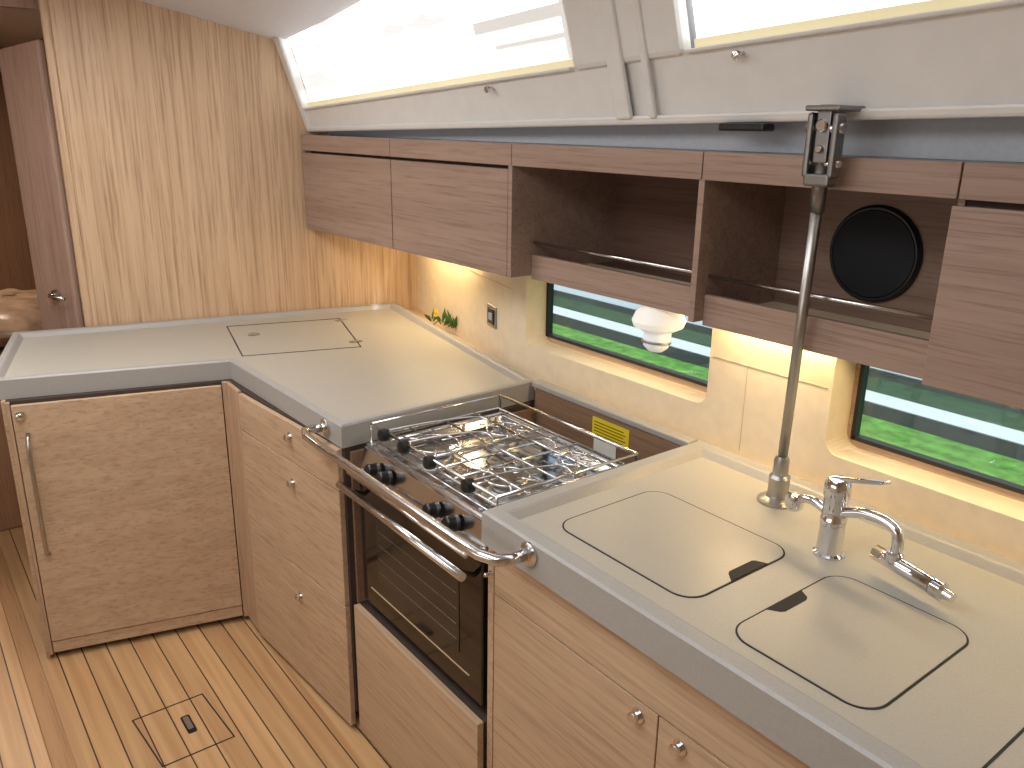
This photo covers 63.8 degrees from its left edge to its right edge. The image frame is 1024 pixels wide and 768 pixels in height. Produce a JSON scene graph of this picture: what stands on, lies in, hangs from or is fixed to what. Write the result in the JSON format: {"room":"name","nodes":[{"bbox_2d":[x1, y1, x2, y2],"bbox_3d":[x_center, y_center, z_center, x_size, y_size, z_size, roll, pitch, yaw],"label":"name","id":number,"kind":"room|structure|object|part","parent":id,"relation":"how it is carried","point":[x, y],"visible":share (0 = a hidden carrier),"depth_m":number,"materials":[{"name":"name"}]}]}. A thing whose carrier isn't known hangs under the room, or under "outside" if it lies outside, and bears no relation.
{"room":"ship interior","nodes":[
{"label":"ship interior","id":0,"kind":"room"},
{"bbox_2d":[0,48,35,289],"bbox_3d":[-3.642,-1.093,4.897,4.100,2.490,0.040,-12,22,-36],"label":"wall","id":1,"kind":"structure","parent":0,"point":[16,269],"depth_m":5.25,"materials":[{"name":"brown wood"}]},
{"bbox_2d":[0,0,35,9],"bbox_3d":[-2.012,-1.395,2.615,0.830,0.300,0.040,-12,22,-36],"label":"header","id":2,"kind":"object","parent":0,"point":[19,4],"depth_m":2.86,"materials":[{"name":"brown wood"}]},
{"bbox_2d":[39,38,81,303],"bbox_3d":[-2.255,-0.835,4.310,0.030,2.390,2.660,-12,22,-36],"label":"door frame","id":3,"kind":"structure","parent":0,"point":[42,39],"depth_m":4.40,"materials":[{"name":"brown wood"}]},
{"bbox_2d":[0,0,361,47],"bbox_3d":[-1.599,-1.169,1.379,3.267,0.818,7.800,-12,22,-36],"label":"ceiling","id":4,"kind":"structure","parent":0,"point":[284,19],"depth_m":2.92,"materials":[{"name":"white paint"}]},
{"bbox_2d":[0,526,392,767],"bbox_3d":[-1.304,1.067,2.344,4.100,0.044,7.800,-12,22,-36],"label":"floor","id":5,"kind":"structure","parent":0,"point":[276,718],"depth_m":2.54,"materials":[{"name":"brown wood"}]},
{"bbox_2d":[0,547,76,767],"bbox_3d":[-0.625,1.312,1.514,0.055,0.012,5.400,-12,22,-36],"label":"trim","id":6,"kind":"structure","parent":5,"relation":"on","point":[57,745],"depth_m":2.63,"materials":[{"name":"brown wood"}]},
{"bbox_2d":[0,39,83,329],"bbox_3d":[-1.779,-0.291,3.236,0.213,1.969,0.036,9,19,23],"label":"door","id":7,"kind":"structure","parent":5,"relation":"on","point":[23,66],"depth_m":3.07,"materials":[{"name":"brown wood"}]},
{"bbox_2d":[47,290,59,299],"bbox_3d":[-1.778,-0.343,3.182,0.040,0.040,0.030,8,19,21],"label":"rose","id":8,"kind":"object","parent":7,"relation":"attached to","point":[55,292],"visible":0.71,"depth_m":3.18,"materials":[{"name":"silver metal"}]},
{"bbox_2d":[48,294,65,300],"bbox_3d":[-1.748,-0.333,3.150,0.085,0.024,0.023,8,19,21],"label":"lever","id":9,"kind":"object","parent":8,"relation":"attached to","point":[49,295],"visible":1,"depth_m":3.14,"materials":[{"name":"silver metal"}]},
{"bbox_2d":[0,288,84,530],"bbox_3d":[-2.348,0.015,4.008,0.740,0.945,1.100,-12,22,-36],"label":"wrapped bundle","id":10,"kind":"object","parent":5,"relation":"on","point":[19,309],"visible":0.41,"depth_m":3.57,"materials":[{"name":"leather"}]},
{"bbox_3d":[-0.967,1.016,2.457,0.026,0.003,0.085,-12,22,-36],"label":"latch plate","id":11,"kind":"part","parent":5,"relation":"part of","materials":[{"name":"black plastic"}]},
{"bbox_2d":[1,379,533,725],"bbox_3d":[-0.864,0.415,2.874,1.467,0.904,1.439,-8,19,-26],"label":"base cabinet","id":12,"kind":"object","parent":5,"relation":"on","point":[150,509],"visible":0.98,"depth_m":2.66,"materials":[{"name":"brown wood"}]},
{"bbox_3d":[-1.489,0.100,2.485,0.028,0.028,0.018,-6,19,-22],"label":"push knob","id":13,"kind":"part","parent":12,"relation":"part of","materials":[{"name":"silver metal"}]},
{"bbox_3d":[-1.682,0.396,2.895,0.012,0.904,0.655,-7,19,-24],"label":"panel","id":14,"kind":"part","parent":12,"relation":"part of","materials":[{"name":"brown wood"}]},
{"bbox_3d":[-1.477,0.354,2.561,0.011,0.421,0.040,-6,19,-22],"label":"pull handle","id":15,"kind":"part","parent":12,"relation":"part of","materials":[{"name":"silver metal"}]},
{"bbox_3d":[-1.242,0.428,2.717,0.603,0.823,0.016,-6,19,-22],"label":"locker door","id":16,"kind":"part","parent":12,"relation":"part of","materials":[{"name":"brown wood"}]},
{"bbox_3d":[-1.249,0.843,2.848,0.603,0.041,0.013,-6,19,-22],"label":"door rail","id":17,"kind":"part","parent":12,"relation":"part of","materials":[{"name":"brown wood"}]},
{"bbox_3d":[-0.912,0.427,2.799,0.014,0.884,0.125,-11,21,-34],"label":"corner post","id":18,"kind":"part","parent":12,"relation":"part of","materials":[{"name":"brown wood"}]},
{"bbox_2d":[0,303,533,448],"bbox_3d":[-0.859,-0.047,2.725,1.525,0.065,1.443,-7,19,-25],"label":"countertop","id":19,"kind":"structure","parent":12,"relation":"on","point":[352,368],"depth_m":2.72,"materials":[{"name":"laminate"}]},
{"bbox_3d":[-0.978,-0.189,3.111,0.043,0.004,0.043,6,18,16],"label":"lid ring pull","id":20,"kind":"part","parent":19,"relation":"part of","materials":[{"name":"silver metal"}]},
{"bbox_2d":[301,418,536,566],"bbox_3d":[-0.271,0.227,1.869,0.100,0.053,0.918,-12,22,-36],"label":"bar","id":21,"kind":"object","parent":19,"relation":"attached to","point":[527,553],"visible":1,"depth_m":1.69,"materials":[{"name":"silver metal"}]},
{"bbox_3d":[-0.648,0.154,2.369,0.018,0.028,0.028,-14,23,-39],"label":"push knob","id":22,"kind":"part","parent":12,"relation":"part of","materials":[{"name":"silver metal"}]},
{"bbox_3d":[-0.650,0.293,2.413,0.018,0.028,0.028,-14,23,-39],"label":"push knob","id":23,"kind":"part","parent":12,"relation":"part of","materials":[{"name":"silver metal"}]},
{"bbox_3d":[-0.661,0.159,2.412,0.016,0.120,0.617,-14,23,-39],"label":"drawer","id":24,"kind":"part","parent":12,"relation":"part of","materials":[{"name":"brown wood"}]},
{"bbox_3d":[-0.665,0.386,2.483,0.016,0.350,0.617,-14,23,-39],"label":"drawer","id":25,"kind":"part","parent":12,"relation":"part of","materials":[{"name":"brown wood"}]},
{"bbox_3d":[-0.656,0.655,2.526,0.018,0.028,0.028,-14,23,-39],"label":"push knob","id":26,"kind":"part","parent":12,"relation":"part of","materials":[{"name":"silver metal"}]},
{"bbox_3d":[-0.670,0.747,2.596,0.016,0.402,0.617,-14,23,-39],"label":"drawer","id":27,"kind":"part","parent":12,"relation":"part of","materials":[{"name":"brown wood"}]},
{"bbox_2d":[350,380,697,767],"bbox_3d":[0.003,0.583,2.270,0.686,0.970,0.630,-12,22,-36],"label":"surround","id":28,"kind":"object","parent":5,"relation":"on","point":[413,712],"visible":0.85,"depth_m":2.20,"materials":[{"name":"brown wood"}]},
{"bbox_3d":[-0.257,0.889,2.142,0.018,0.415,0.602,-12,22,-36],"label":"panel","id":29,"kind":"part","parent":28,"relation":"part of","materials":[{"name":"brown wood"}]},
{"bbox_2d":[360,600,486,767],"bbox_3d":[-0.003,0.845,2.334,0.621,0.432,0.606,-12,22,-36],"label":"panel","id":30,"kind":"object","parent":28,"relation":"attached to","point":[478,712],"depth_m":2.02,"materials":[{"name":"brown wood"}]},
{"bbox_2d":[336,394,638,705],"bbox_3d":[-0.075,0.397,2.118,0.535,0.550,0.575,-12,22,-36],"label":"gas stove","id":31,"kind":"object","parent":28,"relation":"on","point":[431,590],"visible":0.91,"depth_m":2.01,"materials":[{"name":"silver metal"}]},
{"bbox_3d":[-0.410,0.281,2.145,0.061,0.041,0.012,-12,22,-36],"label":"handle arm","id":32,"kind":"part","parent":31,"relation":"part of","materials":[{"name":"silver metal"}]},
{"bbox_3d":[-0.354,0.220,2.084,0.038,0.040,0.038,-12,22,-36],"label":"control knob","id":33,"kind":"part","parent":31,"relation":"part of","materials":[{"name":"black plastic"}]},
{"bbox_3d":[-0.328,0.130,2.096,0.028,0.036,0.036,-12,22,-36],"label":"clamp knob","id":34,"kind":"part","parent":31,"relation":"part of","materials":[{"name":"black plastic"}]},
{"bbox_3d":[-0.318,0.235,2.038,0.038,0.040,0.038,-12,22,-36],"label":"control knob","id":35,"kind":"part","parent":31,"relation":"part of","materials":[{"name":"black plastic"}]},
{"bbox_3d":[-0.278,0.333,1.934,0.020,0.020,0.575,-12,22,-36],"label":"towel handle","id":36,"kind":"part","parent":31,"relation":"part of","materials":[{"name":"silver metal"}]},
{"bbox_3d":[-0.267,0.155,2.020,0.028,0.036,0.036,-12,22,-36],"label":"clamp knob","id":37,"kind":"part","parent":31,"relation":"part of","materials":[{"name":"black plastic"}]},
{"bbox_2d":[360,483,487,705],"bbox_3d":[-0.055,0.426,2.143,0.462,0.415,0.565,-12,22,-36],"label":"oven","id":38,"kind":"object","parent":31,"relation":"in","point":[444,616],"depth_m":1.96,"materials":[{"name":"black glass"}]},
{"bbox_3d":[-0.216,0.269,1.963,0.044,0.077,0.565,-12,22,-36],"label":"control panel","id":39,"kind":"part","parent":31,"relation":"part of","materials":[{"name":"silver metal"}]},
{"bbox_3d":[-0.194,0.184,1.930,0.028,0.036,0.036,-12,22,-36],"label":"clamp knob","id":40,"kind":"part","parent":31,"relation":"part of","materials":[{"name":"black plastic"}]},
{"bbox_3d":[-0.184,0.289,1.872,0.038,0.040,0.038,-12,22,-36],"label":"control knob","id":41,"kind":"part","parent":31,"relation":"part of","materials":[{"name":"black plastic"}]},
{"bbox_3d":[-0.200,0.188,2.118,0.137,0.017,0.137,-12,22,-36],"label":"burner","id":42,"kind":"part","parent":31,"relation":"part of","materials":[{"name":"black plastic"}]},
{"bbox_3d":[-0.136,0.308,1.812,0.038,0.040,0.038,-12,22,-36],"label":"control knob","id":43,"kind":"part","parent":31,"relation":"part of","materials":[{"name":"black plastic"}]},
{"bbox_3d":[-0.103,0.405,1.764,0.061,0.041,0.012,-12,22,-36],"label":"handle arm","id":44,"kind":"part","parent":31,"relation":"part of","materials":[{"name":"silver metal"}]},
{"bbox_3d":[-0.097,0.224,1.809,0.028,0.036,0.036,-12,22,-36],"label":"clamp knob","id":45,"kind":"part","parent":31,"relation":"part of","materials":[{"name":"black plastic"}]},
{"bbox_2d":[366,412,618,518],"bbox_3d":[-0.037,0.205,2.086,0.445,0.040,0.565,-12,22,-36],"label":"cooktop","id":46,"kind":"object","parent":31,"relation":"in","point":[409,474],"depth_m":2.08,"materials":[{"name":"grey metal"}]},
{"bbox_3d":[-0.036,0.184,2.079,0.400,0.006,0.528,-12,22,-36],"label":"grate frame","id":47,"kind":"part","parent":31,"relation":"part of","materials":[{"name":"silver metal"}]},
{"bbox_2d":[370,394,638,506],"bbox_3d":[-0.034,0.159,2.073,0.428,0.062,0.561,-12,22,-36],"label":"stove top","id":48,"kind":"object","parent":31,"relation":"on","point":[505,490],"depth_m":2.06,"materials":[{"name":"silver metal"}]},
{"bbox_3d":[-0.021,0.157,2.226,0.107,0.017,0.107,-12,22,-36],"label":"burner","id":49,"kind":"part","parent":31,"relation":"part of","materials":[{"name":"silver metal"}]},
{"bbox_3d":[-0.013,0.251,1.925,0.119,0.017,0.119,-12,22,-36],"label":"burner","id":50,"kind":"part","parent":31,"relation":"part of","materials":[{"name":"silver metal"}]},
{"bbox_3d":[-0.036,0.165,2.074,0.390,0.006,0.519,-12,22,-36],"label":"grate frame","id":51,"kind":"part","parent":31,"relation":"part of","materials":[{"name":"silver metal"}]},
{"bbox_3d":[0.152,0.220,2.034,0.089,0.017,0.089,-12,22,-36],"label":"burner","id":52,"kind":"part","parent":31,"relation":"part of","materials":[{"name":"silver metal"}]},
{"bbox_3d":[0.261,0.332,2.379,0.020,0.512,0.606,-12,22,-36],"label":"panel","id":53,"kind":"part","parent":28,"relation":"part of","materials":[{"name":"brown wood"}]},
{"bbox_2d":[484,547,810,767],"bbox_3d":[0.924,0.994,1.130,0.674,0.895,2.395,-12,22,-36],"label":"base cabinet","id":54,"kind":"object","parent":5,"relation":"on","point":[564,690],"visible":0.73,"depth_m":1.54,"materials":[{"name":"brown"}]},
{"bbox_3d":[0.210,0.700,2.032,0.655,0.895,0.020,-12,22,-36],"label":"panel","id":55,"kind":"part","parent":54,"relation":"part of","materials":[{"name":"brown wood"}]},
{"bbox_3d":[0.106,0.861,1.675,0.019,0.759,0.465,-12,22,-36],"label":"door","id":56,"kind":"part","parent":54,"relation":"part of","materials":[{"name":"brown wood"}]},
{"bbox_3d":[0.211,0.574,1.416,0.018,0.028,0.028,-12,22,-36],"label":"push knob","id":57,"kind":"part","parent":54,"relation":"part of","materials":[{"name":"silver metal"}]},
{"bbox_3d":[0.269,0.598,1.344,0.018,0.028,0.028,-12,22,-36],"label":"push knob","id":58,"kind":"part","parent":54,"relation":"part of","materials":[{"name":"silver metal"}]},
{"bbox_3d":[0.417,0.987,1.288,0.019,0.759,0.554,-12,22,-36],"label":"door","id":59,"kind":"part","parent":54,"relation":"part of","materials":[{"name":"brown wood"}]},
{"bbox_2d":[482,441,1023,767],"bbox_3d":[0.944,0.536,0.967,0.695,0.074,2.450,-12,22,-36],"label":"countertop","id":60,"kind":"structure","parent":54,"relation":"on","point":[847,662],"depth_m":1.39,"materials":[{"name":"laminate"}]},
{"bbox_3d":[0.311,0.302,1.613,0.293,0.004,0.351,-12,22,-36],"label":"sink lid","id":61,"kind":"part","parent":60,"relation":"part of","materials":[{"name":"laminate"}]},
{"bbox_3d":[0.542,0.400,1.313,0.313,0.004,0.245,-12,22,-36],"label":"sink lid","id":62,"kind":"part","parent":60,"relation":"part of","materials":[{"name":"laminate"}]},
{"bbox_2d":[785,475,956,602],"bbox_3d":[0.643,0.254,1.485,0.058,0.178,0.347,-11,21,-34],"label":"kitchen faucet","id":63,"kind":"object","parent":60,"relation":"on","point":[834,509],"visible":1,"depth_m":1.50,"materials":[{"name":"silver metal"}]},
{"bbox_3d":[0.577,0.228,1.575,0.018,0.028,0.081,-10,20,-31],"label":"arm","id":64,"kind":"part","parent":63,"relation":"part of","materials":[{"name":"silver metal"}]},
{"bbox_3d":[0.630,0.175,1.487,0.022,0.029,0.101,-14,23,-40],"label":"lever","id":65,"kind":"part","parent":63,"relation":"part of","materials":[{"name":"silver metal"}]},
{"bbox_3d":[0.649,0.261,1.484,0.025,0.068,0.125,-12,22,-36],"label":"spout","id":66,"kind":"part","parent":63,"relation":"part of","materials":[{"name":"silver metal"}]},
{"bbox_2d":[47,0,417,325],"bbox_3d":[-0.968,-0.525,3.385,1.390,2.390,0.322,-12,22,-36],"label":"bulkhead","id":67,"kind":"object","parent":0,"point":[184,132],"depth_m":3.15,"materials":[{"name":"beige wood"}]},
{"bbox_2d":[38,0,92,326],"bbox_3d":[-1.617,-0.441,3.083,0.031,2.390,0.032,-12,22,-36],"label":"trim","id":68,"kind":"structure","parent":67,"relation":"attached to","point":[43,4],"depth_m":2.95,"materials":[{"name":"brown wood"}]},
{"bbox_2d":[472,2,560,35],"bbox_3d":[0.012,-0.922,2.080,0.026,0.049,0.380,-12,22,-36],"label":"blind cassette","id":69,"kind":"object","parent":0,"point":[551,11],"depth_m":2.07,"materials":[{"name":"white"}]},
{"bbox_2d":[558,0,572,58],"bbox_3d":[0.113,-0.925,1.911,0.114,0.313,0.025,-12,22,-36],"label":"guide","id":70,"kind":"object","parent":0,"point":[559,1],"depth_m":1.95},
{"bbox_2d":[273,0,1023,161],"bbox_3d":[0.502,-0.898,1.677,0.620,0.813,4.165,-12,22,-36],"label":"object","id":71,"kind":"structure","parent":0,"point":[952,86],"depth_m":1.67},
{"bbox_2d":[718,123,774,131],"bbox_3d":[0.469,-0.514,1.646,0.040,0.015,0.110,-12,22,-36],"label":"clip","id":72,"kind":"object","parent":71,"relation":"attached to","point":[767,127],"visible":1,"depth_m":1.62,"materials":[{"name":"black plastic"}]},
{"bbox_2d":[757,104,864,508],"bbox_3d":[0.572,-0.121,1.621,0.148,0.811,0.141,-12,22,-36],"label":"rod","id":73,"kind":"object","parent":71,"relation":"attached to","point":[825,130],"visible":0.95,"depth_m":1.51,"materials":[{"name":"silver metal"}]},
{"bbox_3d":[0.566,-0.073,1.627,0.021,0.659,0.124,5,18,14],"label":"rod","id":74,"kind":"part","parent":73,"relation":"part of","materials":[{"name":"silver metal"}]},
{"bbox_3d":[0.540,-0.430,1.481,0.030,0.112,0.012,-12,22,-36],"label":"fork plate","id":75,"kind":"part","parent":73,"relation":"part of","materials":[{"name":"silver metal"}]},
{"bbox_3d":[0.578,-0.489,1.460,0.095,0.010,0.068,-12,22,-36],"label":"deck plate","id":76,"kind":"part","parent":73,"relation":"part of","materials":[{"name":"silver metal"}]},
{"bbox_3d":[0.570,-0.418,1.444,0.030,0.112,0.012,-12,22,-36],"label":"fork plate","id":77,"kind":"part","parent":73,"relation":"part of","materials":[{"name":"silver metal"}]},
{"bbox_2d":[417,255,1023,563],"bbox_3d":[0.817,0.508,1.958,0.341,1.325,4.917,-11,21,-32],"label":"wall","id":78,"kind":"structure","parent":0,"point":[820,447],"depth_m":2.00,"materials":[{"name":"beige paint"}]},
{"bbox_2d":[289,0,568,101],"bbox_3d":[-0.360,-1.127,2.511,0.164,0.500,1.615,-12,22,-36],"label":"window","id":79,"kind":"structure","parent":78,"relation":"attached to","point":[369,45],"depth_m":2.50,"materials":[{"name":"white"}]},
{"bbox_2d":[307,59,573,106],"bbox_3d":[-0.321,-0.935,2.605,0.049,0.098,1.595,-12,22,-36],"label":"blind rail","id":80,"kind":"object","parent":79,"relation":"attached to","point":[564,63],"depth_m":2.38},
{"bbox_2d":[302,67,574,109],"bbox_3d":[-0.326,-0.920,2.606,0.046,0.088,1.616,-12,21,-35],"label":"sill","id":81,"kind":"structure","parent":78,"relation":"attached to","point":[567,69],"depth_m":2.36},
{"bbox_2d":[407,309,536,405],"bbox_3d":[-0.175,-0.134,3.138,0.098,0.055,1.285,-8,19,-26],"label":"sill","id":82,"kind":"structure","parent":78,"relation":"attached to","point":[418,312],"depth_m":3.41,"materials":[{"name":"brown laminate"}]},
{"bbox_2d":[424,308,456,328],"bbox_3d":[-0.277,-0.265,3.294,0.061,0.095,0.266,-10,21,-32],"label":"flower sprig","id":83,"kind":"object","parent":82,"relation":"on","point":[448,318],"visible":0.98,"depth_m":3.27,"materials":[{"name":"green plant"}]},
{"bbox_2d":[460,265,510,288],"bbox_3d":[-0.225,-0.470,3.174,0.001,0.002,1.136,-6,19,-22],"label":"light strip","id":84,"kind":"object","parent":78,"relation":"attached to","point":[460,265],"visible":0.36,"depth_m":2.86,"materials":[{"name":"beige"}]},
{"bbox_2d":[487,303,496,328],"bbox_3d":[-0.072,-0.235,2.853,0.011,0.078,0.083,-6,19,-22],"label":"power outlet","id":85,"kind":"object","parent":78,"relation":"attached to","point":[491,310],"visible":1,"depth_m":2.84,"materials":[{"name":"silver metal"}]},
{"bbox_2d":[495,32,564,50],"bbox_3d":[0.049,-0.865,2.075,0.014,0.027,0.300,-12,21,-35],"label":"blind cassette","id":86,"kind":"object","parent":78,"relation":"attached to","point":[560,35],"visible":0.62,"depth_m":2.07,"materials":[{"name":"white"}]},
{"bbox_2d":[548,337,706,392],"bbox_3d":[0.350,-0.165,2.409,0.022,0.255,0.795,-12,22,-36],"label":"window","id":87,"kind":"structure","parent":78,"relation":"in","point":[558,342],"depth_m":2.42,"materials":[{"name":"glass"},{"name":"plastic"}]},
{"bbox_2d":[546,283,707,386],"bbox_3d":[0.345,-0.164,2.405,0.022,0.199,0.739,-12,22,-36],"label":"gasket","id":88,"kind":"object","parent":87,"relation":"attached to","point":[550,287],"visible":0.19,"depth_m":2.51,"materials":[{"name":"black rubber"}]},
{"bbox_2d":[632,305,685,351],"bbox_3d":[0.370,-0.145,2.077,0.135,0.132,0.135,-12,22,-36],"label":"reading lamp","id":89,"kind":"object","parent":78,"relation":"attached to","point":[658,326],"visible":0.87,"depth_m":2.03,"materials":[{"name":"white"}]},
{"bbox_3d":[0.370,-0.171,2.069,0.135,0.078,0.135,-12,22,-36],"label":"lamp shade","id":90,"kind":"part","parent":89,"relation":"part of","materials":[{"name":"white glass"}]},
{"bbox_2d":[301,135,1023,409],"bbox_3d":[0.485,-0.377,2.005,0.422,0.376,3.825,-12,22,-36],"label":"upper cabinet","id":91,"kind":"object","parent":78,"relation":"attached to","point":[732,226],"depth_m":1.89,"materials":[{"name":"brown wood"}]},
{"bbox_2d":[829,205,922,302],"bbox_3d":[0.773,-0.278,1.762,0.020,0.208,0.208,-12,22,-36],"label":"loudspeaker","id":92,"kind":"object","parent":91,"relation":"in","point":[876,253],"visible":1,"depth_m":1.75,"materials":[{"name":"black plastic"}]},
{"bbox_2d":[739,367,747,449],"bbox_3d":[0.567,0.061,2.011,0.003,0.218,0.002,-12,22,-36],"label":"seam","id":93,"kind":"object","parent":78,"relation":"attached to","point":[747,367],"visible":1,"depth_m":2.01,"materials":[{"name":"beige"}]},
{"bbox_2d":[713,356,827,388],"bbox_3d":[0.602,-0.030,1.937,0.003,0.002,0.320,-12,22,-36],"label":"seam","id":94,"kind":"object","parent":78,"relation":"attached to","point":[713,356],"visible":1,"depth_m":1.94,"materials":[{"name":"beige"}]},
{"bbox_2d":[692,0,925,37],"bbox_3d":[0.801,-0.697,1.029,0.133,0.402,1.525,-12,22,-36],"label":"window","id":95,"kind":"structure","parent":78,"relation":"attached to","point":[712,17],"depth_m":1.55,"materials":[{"name":"white"}]},
{"bbox_2d":[694,0,1001,47],"bbox_3d":[0.828,-0.547,1.100,0.048,0.093,1.505,-12,22,-36],"label":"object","id":96,"kind":"object","parent":95,"relation":"attached to","point":[928,5],"depth_m":1.42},
{"bbox_2d":[684,0,1023,53],"bbox_3d":[0.824,-0.532,1.101,0.046,0.084,1.526,-12,21,-35],"label":"sill","id":97,"kind":"structure","parent":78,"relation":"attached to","point":[1004,3],"depth_m":1.37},
{"bbox_2d":[847,363,1023,502],"bbox_3d":[1.077,0.142,1.508,0.022,0.260,1.000,-12,22,-36],"label":"window","id":98,"kind":"structure","parent":78,"relation":"in","point":[958,477],"depth_m":1.77,"materials":[{"name":"glass"},{"name":"black plastic"}]},
{"bbox_2d":[850,364,1023,494],"bbox_3d":[1.072,0.143,1.505,0.022,0.204,0.944,-12,22,-36],"label":"gasket","id":99,"kind":"object","parent":98,"relation":"attached to","point":[864,370],"visible":0.52,"depth_m":1.79,"materials":[{"name":"black rubber"}]},
{"label":"outside","id":100,"kind":"structure","parent":0,"visible":0},
{"bbox_2d":[553,284,1023,485],"bbox_3d":[12.283,-2.942,18.849,37.500,0.050,45.000,-12,22,-36],"label":"window","id":101,"kind":"structure","parent":100,"point":[976,434],"depth_m":8.38,"materials":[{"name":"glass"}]}
]}

